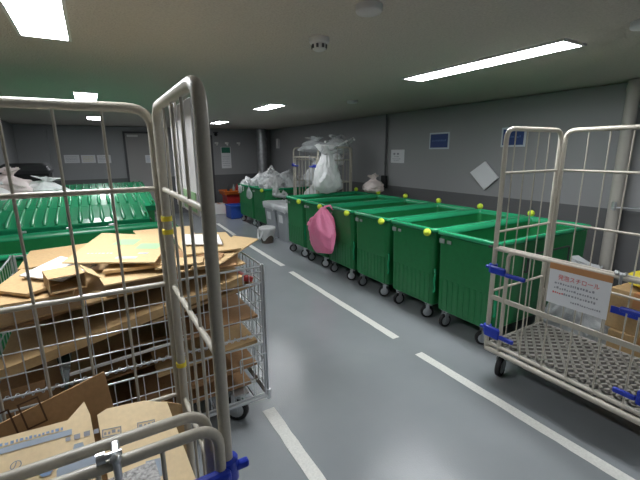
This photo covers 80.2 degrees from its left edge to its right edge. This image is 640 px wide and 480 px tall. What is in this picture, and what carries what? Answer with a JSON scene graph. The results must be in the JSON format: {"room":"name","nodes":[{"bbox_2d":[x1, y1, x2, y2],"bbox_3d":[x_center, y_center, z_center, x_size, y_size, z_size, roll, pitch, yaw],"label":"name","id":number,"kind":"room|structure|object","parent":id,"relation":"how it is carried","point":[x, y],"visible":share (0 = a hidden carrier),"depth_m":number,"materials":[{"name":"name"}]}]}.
{"room":"waste facility","nodes":[
{"label":"waste facility","id":0,"kind":"room"},
{"bbox_2d":[0,120,18,164],"bbox_3d":[-3.231,-0.141,2.778,0.100,2.170,13.400,-8,15,-29],"label":"wall","id":1,"kind":"structure","parent":0,"point":[7,128],"depth_m":7.45,"materials":[{"name":"paint"}]},
{"bbox_2d":[12,124,270,214],"bbox_3d":[-3.961,-1.742,9.707,5.850,2.170,0.200,-8,15,-29],"label":"wall","id":2,"kind":"structure","parent":0,"point":[35,143],"depth_m":8.96,"materials":[{"name":"paint"}]},
{"bbox_2d":[64,155,79,162],"bbox_3d":[-5.649,-1.844,8.661,0.295,0.180,0.006,-8,15,-29],"label":"notice","id":3,"kind":"object","parent":2,"relation":"attached to","point":[67,158],"visible":1,"depth_m":8.66,"materials":[{"name":"white paper"}]},
{"bbox_2d":[81,155,95,162],"bbox_3d":[-5.370,-1.879,8.821,0.283,0.180,0.006,-8,15,-29],"label":"notice","id":4,"kind":"object","parent":2,"relation":"attached to","point":[85,158],"visible":1,"depth_m":8.82,"materials":[{"name":"white paper"}]},
{"bbox_2d":[122,131,155,213],"bbox_3d":[-4.309,-1.629,9.471,0.875,2.062,0.093,-8,15,-29],"label":"door","id":5,"kind":"structure","parent":2,"relation":"in","point":[136,144],"depth_m":9.31,"materials":[{"name":"silver metal"}]},
{"bbox_2d":[187,135,216,211],"bbox_3d":[-3.193,-1.756,10.115,0.785,2.002,0.093,-8,15,-29],"label":"door","id":6,"kind":"structure","parent":2,"relation":"in","point":[211,142],"depth_m":10.26,"materials":[{"name":"silver metal"}]},
{"bbox_2d":[221,147,231,167],"bbox_3d":[-2.569,-2.258,10.424,0.270,0.570,0.007,-8,15,-29],"label":"notice","id":7,"kind":"object","parent":2,"relation":"attached to","point":[225,151],"visible":1,"depth_m":10.42,"materials":[{"name":"white paper"}]},
{"bbox_2d":[0,0,639,129],"bbox_3d":[-0.654,-1.653,3.989,6.200,0.232,13.400,-8,15,-29],"label":"ceiling","id":8,"kind":"structure","parent":0,"point":[246,55],"depth_m":2.55,"materials":[{"name":"paint"}]},
{"bbox_2d":[0,0,71,41],"bbox_3d":[-1.155,-0.979,1.508,0.242,0.015,1.372,-8,15,-29],"label":"recessed light","id":9,"kind":"object","parent":8,"relation":"in","point":[44,19],"visible":1,"depth_m":1.78,"materials":[{"name":"grey"}]},
{"bbox_2d":[72,91,98,100],"bbox_3d":[-2.615,-1.602,4.245,0.242,0.015,0.672,-8,15,-29],"label":"recessed light","id":10,"kind":"object","parent":8,"relation":"in","point":[77,95],"visible":0.89,"depth_m":4.15,"materials":[{"name":"grey"}]},
{"bbox_2d":[74,93,96,100],"bbox_3d":[-2.615,-1.604,4.245,0.210,0.012,0.640,-8,15,-29],"label":"diffuser","id":11,"kind":"object","parent":10,"relation":"attached to","point":[77,96],"depth_m":4.22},
{"bbox_2d":[252,103,286,109],"bbox_3d":[-0.727,-1.881,5.380,0.242,0.015,0.672,-8,15,-29],"label":"recessed light","id":12,"kind":"object","parent":8,"relation":"in","point":[270,106],"visible":1,"depth_m":5.29,"materials":[{"name":"grey"}]},
{"bbox_2d":[257,105,282,109],"bbox_3d":[-0.727,-1.882,5.380,0.210,0.012,0.640,-8,15,-29],"label":"diffuser","id":13,"kind":"object","parent":12,"relation":"attached to","point":[265,107],"depth_m":5.39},
{"bbox_2d":[309,35,328,51],"bbox_3d":[-0.004,-1.114,2.171,0.116,0.070,0.116,-8,15,-29],"label":"smoke detector","id":14,"kind":"object","parent":8,"relation":"attached to","point":[318,43],"visible":1,"depth_m":2.14,"materials":[{"name":"grey"}]},
{"bbox_2d":[402,38,586,81],"bbox_3d":[1.170,-1.305,2.830,0.242,0.015,1.372,-8,15,-29],"label":"recessed light","id":15,"kind":"object","parent":8,"relation":"in","point":[563,44],"visible":1,"depth_m":2.63,"materials":[{"name":"white"}]},
{"bbox_2d":[0,212,639,479],"bbox_3d":[-0.636,0.601,4.512,6.200,0.100,13.400,-8,15,-29],"label":"floor","id":16,"kind":"structure","parent":0,"point":[358,399],"depth_m":2.43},
{"bbox_2d":[0,163,53,198],"bbox_3d":[-4.715,-0.544,6.253,0.680,1.409,0.720,-8,15,-29],"label":"container","id":17,"kind":"object","parent":16,"relation":"on","point":[26,170],"visible":0.03,"depth_m":5.90,"materials":[{"name":"black plastic"}]},
{"bbox_2d":[0,193,150,235],"bbox_3d":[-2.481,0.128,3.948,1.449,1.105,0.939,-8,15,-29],"label":"lid","id":18,"kind":"object","parent":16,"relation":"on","point":[38,214],"visible":0.3,"depth_m":3.71,"materials":[{"name":"green plastic"}]},
{"bbox_2d":[0,221,178,354],"bbox_3d":[-1.824,0.401,3.190,1.489,0.904,0.830,-8,15,-29],"label":"bin","id":19,"kind":"object","parent":16,"relation":"on","point":[9,244],"visible":0.03,"depth_m":3.25,"materials":[{"name":"green plastic"}]},
{"bbox_2d":[26,185,155,221],"bbox_3d":[-2.819,-0.084,4.873,1.449,1.105,0.939,-8,15,-29],"label":"bin","id":20,"kind":"object","parent":16,"relation":"on","point":[144,197],"visible":0.06,"depth_m":4.79,"materials":[{"name":"green plastic"}]},
{"bbox_2d":[0,167,32,192],"bbox_3d":[-3.641,-0.679,4.470,0.514,0.382,0.445,-11,17,-38],"label":"plastic bag","id":21,"kind":"object","parent":20,"relation":"on","point":[20,185],"visible":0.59,"depth_m":4.38,"materials":[{"name":"white"}]},
{"bbox_2d":[29,176,69,191],"bbox_3d":[-3.340,-0.671,4.705,0.466,0.266,0.542,3,14,15],"label":"plastic bag","id":22,"kind":"object","parent":20,"relation":"on","point":[47,184],"visible":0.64,"depth_m":4.56,"materials":[{"name":"white"}]},
{"bbox_2d":[61,181,154,201],"bbox_3d":[-3.257,-0.284,5.753,1.449,1.105,0.939,-8,15,-29],"label":"bin","id":23,"kind":"object","parent":16,"relation":"on","point":[121,184],"visible":0.07,"depth_m":5.88,"materials":[{"name":"green plastic"}]},
{"bbox_2d":[0,75,248,479],"bbox_3d":[-0.738,0.502,0.949,0.950,1.704,0.661,-8,15,-29],"label":"roll cage","id":24,"kind":"object","parent":16,"relation":"on","point":[219,461],"visible":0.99,"depth_m":1.01,"materials":[{"name":"grey"}]},
{"bbox_2d":[0,402,101,479],"bbox_3d":[-0.836,0.642,0.922,0.552,0.204,0.313,-8,15,-29],"label":"carton","id":25,"kind":"object","parent":24,"relation":"in","point":[21,449],"visible":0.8,"depth_m":1.04,"materials":[{"name":"brown"}]},
{"bbox_2d":[57,442,95,476],"bbox_3d":[-0.656,0.599,1.034,0.100,0.051,0.076,-8,15,-29],"label":"print","id":26,"kind":"object","parent":25,"relation":"attached to","point":[62,447],"depth_m":1.04,"materials":[{"name":"blue"}]},
{"bbox_2d":[0,371,113,479],"bbox_3d":[-0.907,0.717,1.146,0.590,0.489,0.133,-8,15,-29],"label":"carton","id":27,"kind":"object","parent":24,"relation":"in","point":[94,391],"visible":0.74,"depth_m":1.21,"materials":[{"name":"brown"}]},
{"bbox_2d":[108,460,160,479],"bbox_3d":[-0.425,0.819,0.936,0.104,0.552,0.074,-9,16,-33],"label":"print","id":28,"kind":"object","parent":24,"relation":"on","point":[147,471],"visible":1,"depth_m":0.89,"materials":[{"name":"grey"}]},
{"bbox_2d":[97,401,195,479],"bbox_3d":[-0.503,0.630,1.114,0.236,0.199,0.302,-8,15,-29],"label":"carton","id":29,"kind":"object","parent":24,"relation":"in","point":[113,421],"visible":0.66,"depth_m":1.14,"materials":[{"name":"brown"}]},
{"bbox_2d":[102,426,120,437],"bbox_3d":[-0.613,0.565,1.120,0.051,0.019,0.022,-8,15,-29],"label":"print","id":30,"kind":"object","parent":29,"relation":"attached to","point":[107,431],"depth_m":1.12,"materials":[{"name":"grey"}]},
{"bbox_2d":[137,419,154,427],"bbox_3d":[-0.534,0.568,1.168,0.051,0.019,0.022,-8,15,-29],"label":"print","id":31,"kind":"object","parent":29,"relation":"attached to","point":[140,422],"depth_m":1.17,"materials":[{"name":"grey"}]},
{"bbox_2d":[146,458,161,475],"bbox_3d":[-0.474,0.652,1.085,0.043,0.029,0.044,-8,15,-29],"label":"print","id":32,"kind":"object","parent":29,"relation":"attached to","point":[158,460],"depth_m":1.10,"materials":[{"name":"grey"}]},
{"bbox_2d":[162,401,186,453],"bbox_3d":[-0.518,0.737,1.357,0.085,0.341,0.086,-8,15,-29],"label":"cardboard sheet","id":33,"kind":"object","parent":24,"relation":"in","point":[175,408],"visible":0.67,"depth_m":1.37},
{"bbox_2d":[169,97,200,216],"bbox_3d":[-0.381,-0.232,1.059,0.008,0.300,0.285,-8,15,-29],"label":"plate","id":34,"kind":"object","parent":24,"relation":"hanging from","point":[187,103],"visible":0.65,"depth_m":0.99,"materials":[{"name":"white"}]},
{"bbox_2d":[0,238,270,423],"bbox_3d":[-1.079,0.579,2.275,1.248,0.959,1.010,-8,15,-29],"label":"cart","id":35,"kind":"object","parent":16,"relation":"on","point":[238,406],"visible":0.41,"depth_m":2.00,"materials":[{"name":"silver metal"}]},
{"bbox_2d":[0,358,64,418],"bbox_3d":[-1.375,0.735,1.836,0.190,0.311,0.400,-8,15,-29],"label":"carton","id":36,"kind":"object","parent":35,"relation":"in","point":[36,379],"visible":0.3,"depth_m":1.67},
{"bbox_2d":[0,290,74,307],"bbox_3d":[-1.254,0.228,1.665,0.322,0.027,0.232,-7,14,-25],"label":"cardboard sheet","id":37,"kind":"object","parent":35,"relation":"on","point":[6,300],"visible":0.33,"depth_m":1.60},
{"bbox_2d":[0,269,85,296],"bbox_3d":[-1.307,0.190,1.712,0.375,0.031,0.236,3,13,13],"label":"cardboard sheet","id":38,"kind":"object","parent":37,"relation":"on","point":[14,285],"visible":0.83,"depth_m":1.67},
{"bbox_2d":[19,256,96,281],"bbox_3d":[-1.240,0.134,1.823,0.308,0.024,0.272,3,13,14],"label":"cardboard sheet","id":39,"kind":"object","parent":38,"relation":"on","point":[36,273],"visible":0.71,"depth_m":1.82,"materials":[{"name":"white"}]},
{"bbox_2d":[42,265,101,294],"bbox_3d":[-1.084,0.165,1.663,0.187,0.073,0.190,-12,17,-41],"label":"box","id":40,"kind":"object","parent":38,"relation":"on","point":[61,272],"visible":0.86,"depth_m":1.64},
{"bbox_2d":[0,302,99,331],"bbox_3d":[-1.245,0.237,2.170,0.832,0.145,0.660,-8,15,-29],"label":"cardboard sheet","id":41,"kind":"object","parent":35,"relation":"in","point":[12,327],"visible":0.02,"depth_m":1.76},
{"bbox_2d":[17,243,86,270],"bbox_3d":[-1.483,0.087,2.171,0.363,0.048,0.363,-6,14,-23],"label":"cardboard sheet","id":42,"kind":"object","parent":35,"relation":"in","point":[35,258],"visible":0.5,"depth_m":2.17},
{"bbox_2d":[68,343,153,388],"bbox_3d":[-1.160,0.665,2.348,0.651,0.075,0.570,-8,15,-29],"label":"cardboard sheet","id":43,"kind":"object","parent":35,"relation":"in","point":[146,357],"visible":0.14,"depth_m":2.18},
{"bbox_2d":[149,322,256,377],"bbox_3d":[-0.783,0.574,2.388,0.542,0.068,0.730,-8,15,-29],"label":"cardboard sheet","id":44,"kind":"object","parent":43,"relation":"on","point":[234,329],"visible":0.29,"depth_m":2.18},
{"bbox_2d":[0,268,244,380],"bbox_3d":[-1.067,0.314,2.127,1.079,0.266,0.782,-8,15,-29],"label":"cardboard sheet","id":45,"kind":"object","parent":35,"relation":"in","point":[14,365],"visible":0.33,"depth_m":1.83,"materials":[{"name":"cardboard"}]},
{"bbox_2d":[76,318,168,362],"bbox_3d":[-1.093,0.524,2.398,0.751,0.050,0.540,-8,15,-29],"label":"cardboard sheet","id":46,"kind":"object","parent":35,"relation":"in","point":[116,343],"visible":0.21,"depth_m":2.18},
{"bbox_2d":[0,244,245,327],"bbox_3d":[-1.081,0.175,2.160,1.101,0.118,0.780,-8,15,-29],"label":"cardboard sheet","id":47,"kind":"object","parent":35,"relation":"in","point":[94,284],"visible":0.25,"depth_m":1.82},
{"bbox_2d":[175,249,204,269],"bbox_3d":[-0.727,0.103,2.064,0.218,0.041,0.405,-6,14,-21],"label":"cardboard sheet","id":48,"kind":"object","parent":47,"relation":"on","point":[189,266],"visible":0.07,"depth_m":1.93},
{"bbox_2d":[155,257,203,269],"bbox_3d":[-0.715,0.107,1.949,0.260,0.014,0.160,-8,15,-29],"label":"cardboard sheet","id":49,"kind":"object","parent":48,"relation":"on","point":[199,260],"visible":0.43,"depth_m":1.94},
{"bbox_2d":[62,233,160,263],"bbox_3d":[-1.050,0.034,2.051,0.436,0.046,0.583,-3,13,-9],"label":"cardboard sheet","id":50,"kind":"object","parent":49,"relation":"on","point":[135,248],"visible":0.97,"depth_m":1.97,"materials":[{"name":"brown"}]},
{"bbox_2d":[87,252,148,257],"bbox_3d":[-1.020,0.077,1.889,0.300,0.010,0.090,-1,13,-3],"label":"print","id":51,"kind":"object","parent":50,"relation":"attached to","point":[89,254],"depth_m":1.90,"materials":[{"name":"beige"}]},
{"bbox_2d":[112,239,159,248],"bbox_3d":[-0.994,0.021,2.077,0.320,0.016,0.150,5,14,22],"label":"print","id":52,"kind":"object","parent":50,"relation":"on","point":[124,243],"depth_m":2.07,"materials":[{"name":"green"}]},
{"bbox_2d":[219,253,237,268],"bbox_3d":[-0.550,0.101,2.148,0.206,0.038,0.316,-5,14,-19],"label":"cardboard sheet","id":53,"kind":"object","parent":47,"relation":"on","point":[232,261],"visible":0.36,"depth_m":2.06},
{"bbox_2d":[191,236,257,268],"bbox_3d":[-0.508,0.062,2.143,0.181,0.052,0.561,2,13,9],"label":"cardboard sheet","id":54,"kind":"object","parent":53,"relation":"on","point":[243,242],"visible":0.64,"depth_m":2.19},
{"bbox_2d":[173,232,240,255],"bbox_3d":[-0.673,0.011,2.249,0.322,0.028,0.441,-7,15,-26],"label":"cardboard sheet","id":55,"kind":"object","parent":54,"relation":"on","point":[229,244],"visible":0.5,"depth_m":2.15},
{"bbox_2d":[185,234,222,244],"bbox_3d":[-0.701,-0.005,2.241,0.215,0.020,0.286,-5,14,-20],"label":"cardboard sheet","id":56,"kind":"object","parent":55,"relation":"on","point":[198,237],"visible":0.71,"depth_m":2.23,"materials":[{"name":"white"}]},
{"bbox_2d":[69,338,183,375],"bbox_3d":[-0.901,0.552,1.815,0.500,0.055,0.010,-8,15,-29],"label":"cardboard sheet","id":57,"kind":"object","parent":35,"relation":"on","point":[165,344],"visible":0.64,"depth_m":1.79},
{"bbox_2d":[95,266,190,286],"bbox_3d":[-0.877,0.150,1.888,0.410,0.032,0.236,-8,15,-29],"label":"cardboard sheet","id":58,"kind":"object","parent":35,"relation":"on","point":[109,279],"visible":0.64,"depth_m":1.81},
{"bbox_2d":[102,255,161,273],"bbox_3d":[-0.917,0.101,1.956,0.316,0.034,0.281,-5,14,-20],"label":"cardboard sheet","id":59,"kind":"object","parent":58,"relation":"on","point":[115,267],"visible":0.29,"depth_m":1.84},
{"bbox_2d":[133,226,194,237],"bbox_3d":[-1.009,-0.044,2.487,0.360,0.021,0.300,-8,15,-29],"label":"cardboard sheet","id":60,"kind":"object","parent":35,"relation":"on","point":[186,228],"visible":0.29,"depth_m":2.51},
{"bbox_2d":[107,370,250,406],"bbox_3d":[-1.001,0.836,2.376,0.910,0.038,0.790,-8,15,-29],"label":"cardboard sheet","id":61,"kind":"object","parent":35,"relation":"in","point":[122,389],"visible":0.07,"depth_m":2.21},
{"bbox_2d":[132,349,256,401],"bbox_3d":[-0.816,0.722,2.360,0.641,0.074,0.680,-8,15,-29],"label":"cardboard sheet","id":62,"kind":"object","parent":35,"relation":"in","point":[151,383],"visible":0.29,"depth_m":2.15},
{"bbox_2d":[152,267,254,322],"bbox_3d":[-0.803,0.249,2.344,0.542,0.111,0.820,-8,15,-29],"label":"cardboard sheet","id":63,"kind":"object","parent":35,"relation":"in","point":[229,292],"visible":0.14,"depth_m":2.04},
{"bbox_2d":[181,294,257,341],"bbox_3d":[-0.698,0.412,2.320,0.421,0.056,0.650,-8,15,-29],"label":"cardboard sheet","id":64,"kind":"object","parent":35,"relation":"in","point":[232,299],"visible":0.21,"depth_m":2.18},
{"bbox_2d":[215,202,225,213],"bbox_3d":[-2.637,-0.828,9.940,0.340,0.264,0.300,-8,15,-29],"label":"carton","id":65,"kind":"object","parent":16,"relation":"on","point":[220,208],"visible":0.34,"depth_m":9.81,"materials":[{"name":"white"}]},
{"bbox_2d":[225,203,242,218],"bbox_3d":[-2.068,-0.713,9.297,0.382,0.320,0.462,-8,15,-29],"label":"bucket","id":66,"kind":"object","parent":16,"relation":"on","point":[233,210],"visible":0.71,"depth_m":9.12,"materials":[{"name":"blue"}]},
{"bbox_2d":[221,194,239,203],"bbox_3d":[-2.244,-0.964,9.991,0.542,0.500,0.442,-8,15,-29],"label":"crate","id":67,"kind":"object","parent":66,"relation":"on","point":[227,199],"visible":0.34,"depth_m":9.76,"materials":[{"name":"red plastic"}]},
{"bbox_2d":[218,189,239,194],"bbox_3d":[-2.230,-1.264,9.931,0.702,0.100,0.542,-8,15,-29],"label":"crate","id":68,"kind":"object","parent":67,"relation":"on","point":[223,191],"visible":0.53,"depth_m":9.69,"materials":[{"name":"orange plastic"}]},
{"bbox_2d":[238,183,256,225],"bbox_3d":[-1.060,-0.872,8.751,1.389,0.859,0.910,-8,15,-29],"label":"bin","id":69,"kind":"object","parent":16,"relation":"on","point":[247,205],"visible":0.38,"depth_m":8.35,"materials":[{"name":"green plastic"}]},
{"bbox_2d":[238,176,251,192],"bbox_3d":[-1.638,-1.245,8.615,0.433,0.420,0.487,-5,14,-18],"label":"plastic bag","id":70,"kind":"object","parent":69,"relation":"in","point":[246,181],"visible":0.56,"depth_m":8.52,"materials":[{"name":"white"}]},
{"bbox_2d":[250,171,262,185],"bbox_3d":[-1.312,-1.225,8.275,0.492,0.570,0.642,-7,15,-27],"label":"plastic bag","id":71,"kind":"object","parent":69,"relation":"in","point":[259,175],"visible":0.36,"depth_m":8.13,"materials":[{"name":"white"}]},
{"bbox_2d":[256,129,266,172],"bbox_3d":[-1.615,-1.993,10.707,0.302,2.170,0.302,-8,15,-29],"label":"duct pipe","id":72,"kind":"object","parent":16,"relation":"on","point":[261,138],"visible":0.52,"depth_m":10.49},
{"bbox_2d":[257,225,275,243],"bbox_3d":[-0.936,-0.095,6.670,0.324,0.285,0.300,-8,15,-29],"label":"bucket","id":73,"kind":"object","parent":16,"relation":"on","point":[267,232],"visible":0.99,"depth_m":6.58,"materials":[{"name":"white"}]},
{"bbox_2d":[261,236,273,243],"bbox_3d":[-0.926,-0.084,6.679,0.260,0.260,0.260,-8,15,-29],"label":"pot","id":74,"kind":"object","parent":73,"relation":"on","point":[265,239],"depth_m":6.60,"materials":[{"name":"grey"}]},
{"bbox_2d":[249,245,284,265],"bbox_3d":[-1.023,0.161,6.189,0.111,0.001,2.061,-8,15,-29],"label":"floor marking","id":75,"kind":"object","parent":16,"relation":"on","point":[251,246],"depth_m":5.79,"materials":[{"name":"paint"}]},
{"bbox_2d":[262,199,287,236],"bbox_3d":[-0.772,-0.421,7.241,0.499,0.661,0.485,-8,15,-29],"label":"waste bin","id":76,"kind":"object","parent":16,"relation":"on","point":[271,216],"visible":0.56,"depth_m":7.08,"materials":[{"name":"grey plastic"}]},
{"bbox_2d":[252,186,308,226],"bbox_3d":[-0.701,-0.731,7.990,1.393,0.923,0.727,-8,15,-29],"label":"bin","id":77,"kind":"object","parent":16,"relation":"on","point":[260,194],"visible":0.38,"depth_m":7.63,"materials":[{"name":"green plastic"}]},
{"bbox_2d":[258,170,278,187],"bbox_3d":[-1.032,-1.233,7.920,0.512,0.468,0.456,-7,15,-27],"label":"plastic bag","id":78,"kind":"object","parent":77,"relation":"in","point":[269,173],"visible":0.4,"depth_m":7.85,"materials":[{"name":"white"}]},
{"bbox_2d":[262,175,287,198],"bbox_3d":[-0.902,-1.060,7.646,0.583,0.491,0.664,-7,15,-28],"label":"plastic bag","id":79,"kind":"object","parent":77,"relation":"in","point":[274,182],"visible":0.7,"depth_m":7.50,"materials":[{"name":"white"}]},
{"bbox_2d":[278,170,299,187],"bbox_3d":[-0.656,-1.163,7.898,0.729,0.609,0.524,0,13,2],"label":"plastic bag","id":80,"kind":"object","parent":77,"relation":"in","point":[287,176],"visible":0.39,"depth_m":7.75,"materials":[{"name":"white"}]},
{"bbox_2d":[274,204,290,242],"bbox_3d":[-0.511,-0.327,6.827,0.497,0.661,0.489,-8,15,-29],"label":"waste bin","id":81,"kind":"object","parent":16,"relation":"on","point":[281,209],"visible":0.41,"depth_m":6.67,"materials":[{"name":"grey plastic"}]},
{"bbox_2d":[263,407,325,479],"bbox_3d":[0.326,1.287,1.286,0.082,0.001,2.540,-8,15,-29],"label":"floor marking","id":82,"kind":"object","parent":16,"relation":"on","point":[300,455],"depth_m":2.05,"materials":[{"name":"paint"}]},
{"bbox_2d":[292,146,351,194],"bbox_3d":[0.025,-0.849,6.900,0.731,1.634,1.000,-8,15,-29],"label":"roll cage","id":83,"kind":"object","parent":16,"relation":"on","point":[294,165],"visible":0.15,"depth_m":6.61,"materials":[{"name":"grey"}]},
{"bbox_2d":[304,181,319,193],"bbox_3d":[-0.133,-0.840,7.034,0.419,0.560,0.469,-11,17,-39],"label":"plastic bag","id":84,"kind":"object","parent":83,"relation":"in","point":[312,191],"visible":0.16,"depth_m":6.94,"materials":[{"name":"white"}]},
{"bbox_2d":[304,156,320,182],"bbox_3d":[-0.075,-1.283,6.936,0.424,0.506,0.426,3,14,16],"label":"plastic bag","id":85,"kind":"object","parent":84,"relation":"on","point":[311,170],"visible":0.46,"depth_m":6.83,"materials":[{"name":"white"}]},
{"bbox_3d":[0.110,-0.579,6.784,0.623,0.680,0.514,-8,15,-29],"label":"plastic bag","id":86,"kind":"object","parent":83,"relation":"in","visible":0},
{"bbox_2d":[311,178,342,192],"bbox_3d":[0.123,-1.100,6.732,0.573,0.559,0.442,0,13,1],"label":"plastic bag","id":87,"kind":"object","parent":86,"relation":"on","point":[341,186],"visible":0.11,"depth_m":6.68,"materials":[{"name":"white"}]},
{"bbox_2d":[332,153,342,166],"bbox_3d":[0.211,-1.465,6.639,0.413,0.392,0.442,-6,14,-24],"label":"plastic bag","id":88,"kind":"object","parent":87,"relation":"on","point":[339,163],"visible":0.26,"depth_m":6.51,"materials":[{"name":"white"}]},
{"bbox_2d":[296,135,325,152],"bbox_3d":[-0.086,-1.689,6.698,0.517,0.305,0.597,-12,17,-40],"label":"plastic bag","id":89,"kind":"object","parent":88,"relation":"on","point":[308,146],"visible":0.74,"depth_m":6.57,"materials":[{"name":"white"}]},
{"bbox_2d":[325,134,352,153],"bbox_3d":[0.318,-1.678,6.676,0.502,0.348,0.538,10,17,38],"label":"plastic bag","id":90,"kind":"object","parent":88,"relation":"on","point":[336,141],"visible":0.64,"depth_m":6.51,"materials":[{"name":"white"}]},
{"bbox_2d":[286,187,374,256],"bbox_3d":[0.171,-0.310,6.090,1.453,0.948,0.627,-8,15,-29],"label":"bin","id":91,"kind":"object","parent":16,"relation":"on","point":[296,210],"visible":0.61,"depth_m":5.82,"materials":[{"name":"green plastic"}]},
{"bbox_2d":[313,143,341,193],"bbox_3d":[0.110,-1.141,6.085,0.466,0.796,0.567,7,15,30],"label":"plastic bag","id":92,"kind":"object","parent":91,"relation":"on","point":[327,179],"visible":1,"depth_m":5.95,"materials":[{"name":"white"}]},
{"bbox_2d":[362,173,383,192],"bbox_3d":[0.862,-0.918,6.151,0.337,0.316,0.394,0,13,2],"label":"plastic bag","id":93,"kind":"object","parent":91,"relation":"on","point":[373,185],"visible":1,"depth_m":6.05,"materials":[{"name":"white"}]},
{"bbox_2d":[289,271,398,338],"bbox_3d":[0.130,0.627,4.140,0.123,0.001,2.132,-8,15,-29],"label":"floor marking","id":94,"kind":"object","parent":16,"relation":"on","point":[387,332],"depth_m":3.85,"materials":[{"name":"paint"}]},
{"bbox_2d":[304,191,401,266],"bbox_3d":[0.474,-0.192,5.568,1.453,0.948,0.627,-8,15,-29],"label":"bin","id":95,"kind":"object","parent":16,"relation":"on","point":[312,206],"visible":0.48,"depth_m":5.50,"materials":[{"name":"green plastic"}]},
{"bbox_2d":[326,194,434,279],"bbox_3d":[0.785,-0.070,5.033,1.453,0.948,0.627,-8,15,-29],"label":"bin","id":96,"kind":"object","parent":16,"relation":"on","point":[344,253],"visible":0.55,"depth_m":4.70,"materials":[{"name":"green plastic"}]},
{"bbox_2d":[307,204,335,253],"bbox_3d":[0.022,-0.124,4.795,0.289,0.652,0.531,-8,15,-29],"label":"shopping bag","id":97,"kind":"object","parent":96,"relation":"hanging from","point":[321,227],"visible":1,"depth_m":4.64,"materials":[{"name":"pink"}]},
{"bbox_2d":[355,198,474,295],"bbox_3d":[1.100,0.051,4.501,1.453,0.948,0.627,-8,15,-29],"label":"bin","id":98,"kind":"object","parent":16,"relation":"on","point":[375,234],"visible":0.54,"depth_m":4.20,"materials":[{"name":"green plastic"}]},
{"bbox_2d":[391,203,525,316],"bbox_3d":[1.417,0.173,3.965,1.453,0.948,0.627,-8,15,-29],"label":"bin","id":99,"kind":"object","parent":16,"relation":"on","point":[416,244],"visible":0.59,"depth_m":3.67,"materials":[{"name":"green plastic"}]},
{"bbox_2d":[438,210,590,344],"bbox_3d":[1.744,0.288,3.456,1.409,0.948,0.627,-8,15,-29],"label":"bin","id":100,"kind":"object","parent":16,"relation":"on","point":[465,251],"visible":0.58,"depth_m":3.16,"materials":[{"name":"green plastic"}]},
{"bbox_2d":[415,352,634,479],"bbox_3d":[1.420,1.132,1.916,0.079,0.001,2.550,-8,15,-29],"label":"floor marking","id":101,"kind":"object","parent":16,"relation":"on","point":[596,461],"depth_m":2.20,"materials":[{"name":"paint"}]},
{"bbox_2d":[480,124,639,425],"bbox_3d":[1.674,0.191,2.227,0.701,1.694,1.126,-8,15,-29],"label":"roll cage","id":102,"kind":"object","parent":16,"relation":"on","point":[612,375],"visible":1,"depth_m":2.42,"materials":[{"name":"grey"}]},
{"bbox_2d":[546,262,613,319],"bbox_3d":[1.383,0.267,2.046,0.004,0.233,0.309,-8,15,-29],"label":"paper sign","id":103,"kind":"object","parent":102,"relation":"attached to","point":[584,291],"visible":1,"depth_m":2.03,"materials":[{"name":"white"}]},
{"bbox_2d":[610,305,637,319],"bbox_3d":[2.081,0.498,2.557,0.012,0.050,0.220,-8,15,-29],"label":"strap","id":104,"kind":"object","parent":102,"relation":"attached to","point":[613,309],"visible":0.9,"depth_m":2.60,"materials":[{"name":"blue plastic"}]},
{"bbox_2d":[543,255,610,344],"bbox_3d":[2.027,0.495,2.949,0.543,0.771,0.606,11,17,41],"label":"plastic bag","id":105,"kind":"object","parent":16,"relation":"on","point":[592,322],"visible":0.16,"depth_m":2.81,"materials":[{"name":"white"}]},
{"bbox_2d":[598,79,639,270],"bbox_3d":[2.921,-0.401,3.682,0.278,2.170,0.198,0,13,4],"label":"pipe","id":106,"kind":"object","parent":16,"relation":"on","point":[632,99],"visible":0.84,"depth_m":3.63,"materials":[{"name":"grey"}]},
{"bbox_2d":[606,327,639,357],"bbox_3d":[2.320,0.787,2.672,0.422,0.322,0.400,-9,16,-33],"label":"carton","id":107,"kind":"object","parent":16,"relation":"on","point":[613,332],"visible":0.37,"depth_m":2.62,"materials":[{"name":"brown"}]},
{"bbox_2d":[605,282,639,337],"bbox_3d":[2.279,0.482,2.626,0.382,0.292,0.340,-7,14,-25],"label":"carton","id":108,"kind":"object","parent":107,"relation":"on","point":[613,320],"visible":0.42,"depth_m":2.62,"materials":[{"name":"brown"}]},
{"bbox_2d":[270,83,639,286],"bbox_3d":[1.898,-0.862,5.707,0.100,2.170,13.400,-8,15,-29],"label":"wall","id":109,"kind":"structure","parent":0,"point":[475,129],"depth_m":4.83,"materials":[{"name":"paint"}]},
{"bbox_2d":[381,114,387,187],"bbox_3d":[1.137,-1.542,6.652,0.073,1.260,0.110,-8,15,-29],"label":"conduit","id":110,"kind":"object","parent":109,"relation":"attached to","point":[383,177],"visible":0.92,"depth_m":6.69,"materials":[{"name":"grey metal"}]},
{"bbox_2d":[391,150,404,162],"bbox_3d":[1.316,-1.425,6.472,0.012,0.220,0.330,-8,15,-29],"label":"notice","id":111,"kind":"object","parent":109,"relation":"attached to","point":[397,156],"visible":1,"depth_m":6.47,"materials":[{"name":"white paper"}]},
{"bbox_2d":[429,132,449,148],"bbox_3d":[1.773,-1.476,5.659,0.014,0.240,0.380,-8,15,-29],"label":"wall sign","id":112,"kind":"object","parent":109,"relation":"attached to","point":[440,140],"visible":1,"depth_m":5.64,"materials":[{"name":"blue"}]},
{"bbox_2d":[470,161,498,189],"bbox_3d":[2.174,-0.853,5.043,0.030,0.373,0.431,-8,15,-29],"label":"panel board","id":113,"kind":"object","parent":109,"relation":"attached to","point":[484,175],"visible":1,"depth_m":5.02,"materials":[{"name":"white paper"}]},
{"bbox_2d":[500,126,526,146],"bbox_3d":[2.371,-1.263,4.664,0.014,0.235,0.320,-8,15,-29],"label":"wall sign","id":114,"kind":"object","parent":109,"relation":"attached to","point":[521,135],"visible":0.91,"depth_m":4.63,"materials":[{"name":"blue"}]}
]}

